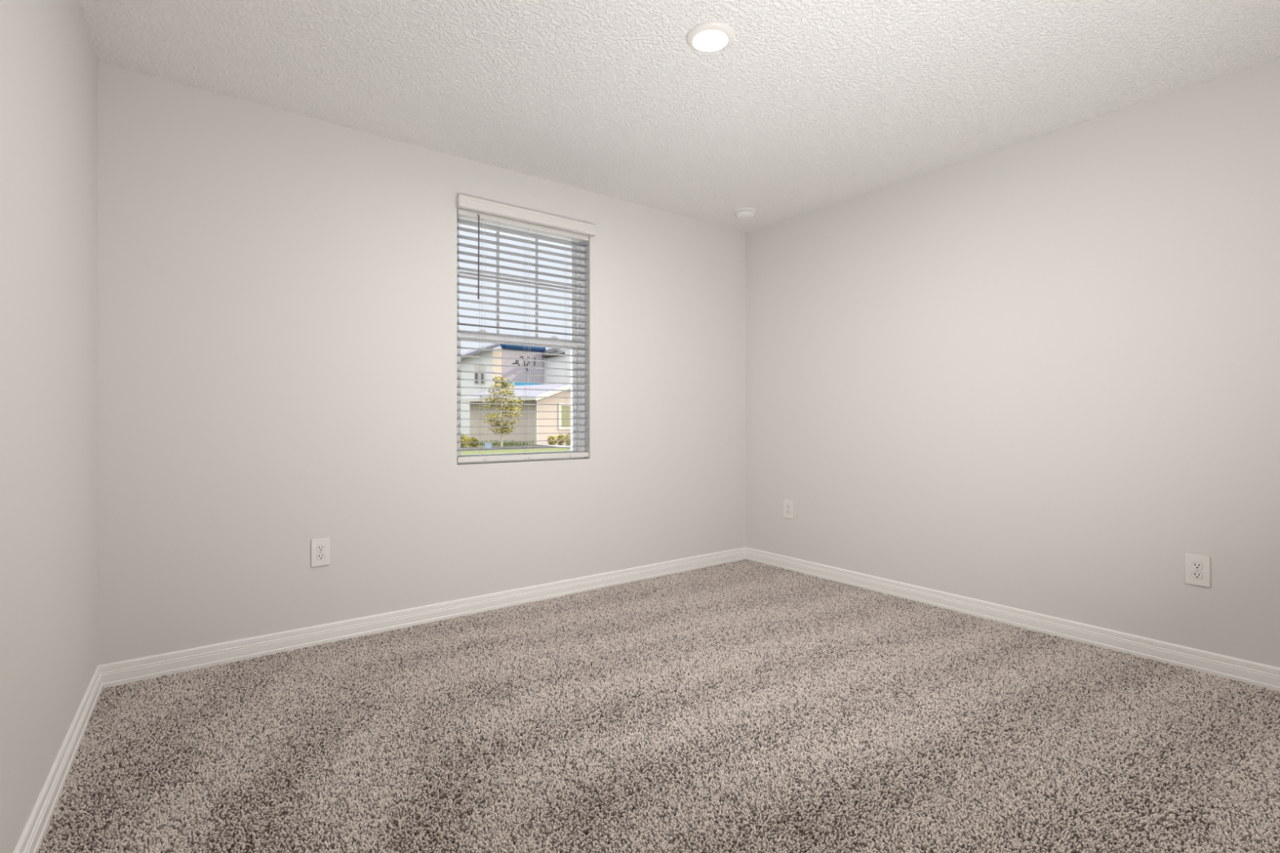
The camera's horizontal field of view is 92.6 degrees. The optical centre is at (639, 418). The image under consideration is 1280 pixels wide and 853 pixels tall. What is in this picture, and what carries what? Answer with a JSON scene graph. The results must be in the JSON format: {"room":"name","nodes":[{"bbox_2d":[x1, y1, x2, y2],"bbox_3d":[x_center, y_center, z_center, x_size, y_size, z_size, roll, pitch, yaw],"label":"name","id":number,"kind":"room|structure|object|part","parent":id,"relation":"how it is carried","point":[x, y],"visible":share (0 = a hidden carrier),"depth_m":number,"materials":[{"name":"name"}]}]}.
{"room":"empty bedroom","nodes":[
{"label":"empty bedroom","id":0,"kind":"room"},
{"bbox_2d":[0,0,97,852],"bbox_3d":[-1.199,-0.166,0.980,0.120,2.450,3.355,0,0,-35],"label":"wall","id":1,"kind":"structure","parent":0,"point":[49,64],"depth_m":1.61,"materials":[{"name":"white paint"}]},
{"bbox_2d":[13,665,102,852],"bbox_3d":[-1.179,1.012,1.070,0.016,0.094,3.231,0,0,-35],"label":"baseboard","id":2,"kind":"structure","parent":1,"relation":"attached to","point":[31,838],"depth_m":1.71,"materials":[{"name":"white paint"}]},
{"bbox_2d":[97,62,745,665],"bbox_3d":[-0.723,-0.166,3.565,3.887,2.450,0.200,0,0,-37],"label":"wall","id":3,"kind":"structure","parent":0,"point":[277,289],"depth_m":2.89,"materials":[{"name":"white paint"}]},
{"bbox_2d":[311,537,330,567],"bbox_3d":[-1.490,0.625,2.853,0.081,0.129,0.009,0,0,-37],"label":"wall outlet","id":4,"kind":"object","parent":3,"relation":"attached to","point":[320,548],"visible":1,"depth_m":2.85,"materials":[{"name":"white plastic"}]},
{"bbox_2d":[316,553,324,559],"bbox_3d":[-1.489,0.645,2.851,0.034,0.028,0.003,0,0,-37],"label":"receptacle","id":5,"kind":"object","parent":4,"relation":"attached to","point":[319,556],"depth_m":2.85,"materials":[{"name":"grey plastic"}]},
{"bbox_2d":[316,544,324,551],"bbox_3d":[-1.489,0.606,2.851,0.036,0.029,0.003,0,0,-37],"label":"receptacle","id":6,"kind":"object","parent":4,"relation":"attached to","point":[320,548],"depth_m":2.85,"materials":[{"name":"grey plastic"}]},
{"bbox_2d":[98,546,746,688],"bbox_3d":[-0.657,1.012,3.479,3.647,0.094,0.016,0,0,-37],"label":"baseboard","id":7,"kind":"structure","parent":3,"relation":"attached to","point":[115,673],"depth_m":2.99,"materials":[{"name":"white paint"}]},
{"bbox_2d":[457,216,584,464],"bbox_3d":[-0.714,-0.437,3.601,0.834,1.372,0.123,0,0,-37],"label":"window","id":8,"kind":"structure","parent":3,"relation":"in","point":[575,442],"depth_m":3.71,"materials":[{"name":"white plastic"}]},
{"bbox_2d":[458,231,573,337],"bbox_3d":[-0.723,-0.784,3.613,0.750,0.595,0.008,0,0,-37],"label":"grille","id":9,"kind":"object","parent":8,"relation":"attached to","point":[497,277],"depth_m":3.64,"materials":[{"name":"white plastic"}]},
{"bbox_3d":[-0.727,-0.767,3.618,0.774,0.652,0.024,0,0,-37],"label":"sash","id":10,"kind":"part","parent":8,"relation":"part of","materials":[{"name":"white plastic"}]},
{"bbox_3d":[-0.707,-0.128,3.592,0.774,0.714,0.028,0,0,-37],"label":"sash","id":11,"kind":"part","parent":8,"relation":"part of","materials":[{"name":"clear glass"}]},
{"bbox_2d":[456,193,595,462],"bbox_3d":[-0.640,-0.474,3.514,0.856,1.421,0.098,0,0,-37],"label":"window blind","id":12,"kind":"object","parent":8,"relation":"attached to","point":[463,201],"visible":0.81,"depth_m":3.51,"materials":[{"name":"white plastic"}]},
{"bbox_3d":[-0.869,-0.441,3.368,0.013,1.304,0.054,0,0,-37],"label":"ladder cord","id":13,"kind":"part","parent":12,"relation":"part of","materials":[{"name":"white fabric"}]},
{"bbox_3d":[-0.658,0.223,3.527,0.822,0.028,0.050,0,0,-37],"label":"rail","id":14,"kind":"part","parent":12,"relation":"part of","materials":[{"name":"white"}]},
{"bbox_3d":[-0.652,-0.441,3.532,0.013,1.304,0.054,0,0,-37],"label":"ladder cord","id":15,"kind":"part","parent":12,"relation":"part of","materials":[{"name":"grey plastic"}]},
{"bbox_3d":[-0.436,-0.441,3.696,0.013,1.304,0.054,0,0,-37],"label":"ladder cord","id":16,"kind":"part","parent":12,"relation":"part of","materials":[{"name":"white fabric"}]},
{"bbox_3d":[-0.707,-0.118,3.592,0.720,0.641,0.004,0,0,-37],"label":"glass pane","id":17,"kind":"part","parent":8,"relation":"part of","materials":[{"name":"clear glass"}]},
{"bbox_2d":[44,581,1279,852],"bbox_3d":[0.720,1.104,1.535,4.500,0.090,5.179,0,0,-37],"label":"floor","id":18,"kind":"structure","parent":0,"point":[549,813],"depth_m":1.72,"materials":[{"name":"brown"}]},
{"bbox_2d":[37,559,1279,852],"bbox_3d":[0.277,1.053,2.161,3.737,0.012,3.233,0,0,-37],"label":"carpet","id":19,"kind":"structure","parent":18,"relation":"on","point":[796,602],"depth_m":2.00,"materials":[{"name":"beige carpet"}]},
{"bbox_2d":[78,0,1279,232],"bbox_3d":[0.720,-1.451,1.535,4.500,0.120,5.179,0,0,-37],"label":"ceiling","id":20,"kind":"structure","parent":0,"point":[811,105],"depth_m":2.47,"materials":[{"name":"white paint"}]},
{"bbox_2d":[686,22,734,53],"bbox_3d":[0.257,-1.384,2.232,0.174,0.016,0.174,0,0,-37],"label":"recessed light","id":21,"kind":"object","parent":20,"relation":"in","point":[708,37],"visible":1,"depth_m":2.21,"materials":[{"name":"white plastic"}]},
{"bbox_2d":[733,207,755,219],"bbox_3d":[0.704,-1.370,4.108,0.144,0.044,0.144,0,0,-37],"label":"smoke detector","id":22,"kind":"object","parent":20,"relation":"attached to","point":[746,213],"visible":1,"depth_m":4.07,"materials":[{"name":"white plastic"}]},
{"bbox_3d":[0.704,-1.384,4.108,0.144,0.014,0.144,0,0,-37],"label":"plate","id":23,"kind":"part","parent":22,"relation":"part of","materials":[{"name":"white plastic"}]},
{"bbox_2d":[745,58,1279,667],"bbox_3d":[1.850,-0.166,3.286,0.120,2.450,3.349,0,0,-37],"label":"wall","id":24,"kind":"structure","parent":0,"point":[1041,375],"depth_m":2.96,"materials":[{"name":"white paint"}]},
{"bbox_2d":[783,499,793,519],"bbox_3d":[1.033,0.633,4.260,0.009,0.129,0.081,0,0,-37],"label":"wall outlet","id":25,"kind":"object","parent":24,"relation":"attached to","point":[788,504],"visible":1,"depth_m":4.25,"materials":[{"name":"white plastic"}]},
{"bbox_2d":[745,546,1279,691],"bbox_3d":[1.760,1.012,3.293,0.016,0.094,3.229,0,0,-37],"label":"baseboard","id":26,"kind":"structure","parent":24,"relation":"attached to","point":[1244,671],"depth_m":2.96,"materials":[{"name":"white paint"}]},
{"bbox_2d":[1184,553,1210,587],"bbox_3d":[2.326,0.634,2.550,0.009,0.129,0.081,0,0,-37],"label":"wall outlet","id":27,"kind":"object","parent":24,"relation":"attached to","point":[1197,567],"visible":1,"depth_m":2.55,"materials":[{"name":"white plastic"}]},
{"bbox_2d":[1191,571,1203,578],"bbox_3d":[2.323,0.654,2.549,0.003,0.029,0.036,0,0,-37],"label":"receptacle","id":28,"kind":"object","parent":27,"relation":"attached to","point":[1195,575],"depth_m":2.55,"materials":[{"name":"grey plastic"}]},
{"bbox_2d":[1191,561,1203,569],"bbox_3d":[2.324,0.615,2.549,0.001,0.029,0.036,0,0,-37],"label":"receptacle","id":29,"kind":"object","parent":27,"relation":"attached to","point":[1195,565],"depth_m":2.55,"materials":[{"name":"grey plastic"}]},
{"label":"outside","id":30,"kind":"structure","parent":0,"visible":0},
{"bbox_2d":[460,435,570,454],"bbox_3d":[-18.249,1.449,57.287,100.000,0.200,106.601,0,0,-37],"label":"lawn","id":31,"kind":"structure","parent":30,"point":[541,450],"depth_m":25.22,"materials":[{"name":"green plant"}]},
{"bbox_2d":[460,433,469,447],"bbox_3d":[-8.062,1.014,27.577,0.688,0.779,0.743,0,0,-21],"label":"shrub","id":32,"kind":"object","parent":31,"relation":"on","point":[462,439],"visible":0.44,"depth_m":27.53,"materials":[{"name":"green plant"}]},
{"bbox_2d":[467,436,479,447],"bbox_3d":[-7.679,1.130,28.203,0.519,0.562,0.524,0,0,-8],"label":"shrub","id":33,"kind":"object","parent":31,"relation":"on","point":[473,439],"visible":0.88,"depth_m":28.14,"materials":[{"name":"green plant"}]},
{"bbox_2d":[460,343,501,435],"bbox_3d":[-13.497,-2.050,48.570,5.505,8.233,7.292,0,0,-12],"label":"house","id":34,"kind":"structure","parent":31,"relation":"on","point":[464,415],"depth_m":46.00,"materials":[{"name":"paint"}]},
{"bbox_3d":[-12.297,-3.079,45.929,0.204,0.781,0.058,0,0,0],"label":"pane","id":35,"kind":"part","parent":34,"relation":"part of","materials":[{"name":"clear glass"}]},
{"bbox_3d":[-11.846,-3.079,45.929,0.204,0.781,0.058,0,0,0],"label":"pane","id":36,"kind":"part","parent":34,"relation":"part of","materials":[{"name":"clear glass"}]},
{"bbox_2d":[469,440,537,445],"bbox_3d":[-6.812,1.246,30.086,3.504,0.427,0.568,0,0,4],"label":"hedge","id":37,"kind":"object","parent":31,"relation":"on","point":[508,442],"visible":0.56,"depth_m":30.06,"materials":[{"name":"green plant"}]},
{"bbox_2d":[460,383,570,444],"bbox_3d":[-5.890,-0.281,34.518,5.950,3.260,5.890,0,0,35],"label":"house","id":38,"kind":"structure","parent":31,"relation":"on","point":[558,424],"depth_m":32.19,"materials":[{"name":"beige paint"}]},
{"bbox_3d":[-5.240,0.159,31.017,0.090,2.380,0.080,0,0,35],"label":"corner trim","id":39,"kind":"part","parent":38,"relation":"part of","materials":[{"name":"grey"}]},
{"bbox_3d":[-3.786,-0.101,33.008,0.030,1.140,1.450,0,0,35],"label":"pane","id":40,"kind":"part","parent":38,"relation":"part of","materials":[{"name":"yellow"}]},
{"bbox_2d":[500,343,570,386],"bbox_3d":[-5.847,-2.440,40.600,6.585,7.577,5.217,0,0,-4],"label":"house","id":41,"kind":"structure","parent":31,"relation":"on","point":[504,347],"depth_m":39.48,"materials":[{"name":"white paint"}]},
{"bbox_2d":[546,435,556,444],"bbox_3d":[-4.336,1.104,30.097,0.489,0.610,0.503,0,0,7],"label":"shrub","id":42,"kind":"object","parent":31,"relation":"on","point":[551,442],"visible":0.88,"depth_m":30.03,"materials":[{"name":"green plant"}]},
{"bbox_2d":[555,433,564,444],"bbox_3d":[-3.868,1.037,29.705,0.497,0.700,0.489,0,0,-37],"label":"shrub","id":43,"kind":"object","parent":31,"relation":"on","point":[560,442],"visible":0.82,"depth_m":29.66,"materials":[{"name":"green plant"}]},
{"bbox_2d":[563,433,570,445],"bbox_3d":[-3.425,1.021,29.302,0.494,0.725,0.486,0,0,22],"label":"shrub","id":44,"kind":"object","parent":31,"relation":"on","point":[566,435],"visible":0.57,"depth_m":29.22,"materials":[{"name":"green plant"}]},
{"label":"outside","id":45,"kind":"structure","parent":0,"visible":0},
{"bbox_2d":[460,444,555,450],"bbox_3d":[0.208,1.334,32.881,100.000,0.030,2.200,0,0,-37],"label":"road","id":46,"kind":"structure","parent":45,"point":[526,446],"depth_m":27.55,"materials":[{"name":"grey asphalt"}]},
{"bbox_2d":[484,442,491,448],"bbox_3d":[-6.689,1.199,26.900,0.310,0.300,0.270,0,0,-14],"label":"utility box","id":47,"kind":"object","parent":46,"relation":"on","point":[488,445],"visible":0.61,"depth_m":26.79,"materials":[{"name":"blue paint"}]},
{"bbox_2d":[476,376,524,446],"bbox_3d":[-6.388,-0.310,28.358,2.129,3.322,2.051,0,0,0],"label":"young tree","id":48,"kind":"object","parent":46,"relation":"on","point":[508,384],"visible":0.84,"depth_m":28.23,"materials":[{"name":"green plant"}]},
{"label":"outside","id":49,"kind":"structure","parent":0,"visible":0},
{"bbox_2d":[531,443,570,448],"bbox_3d":[-0.420,1.326,29.898,8.600,0.045,8.200,0,0,-37],"label":"driveway","id":50,"kind":"structure","parent":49,"point":[544,444],"depth_m":29.55,"materials":[{"name":"concrete"}]}
]}

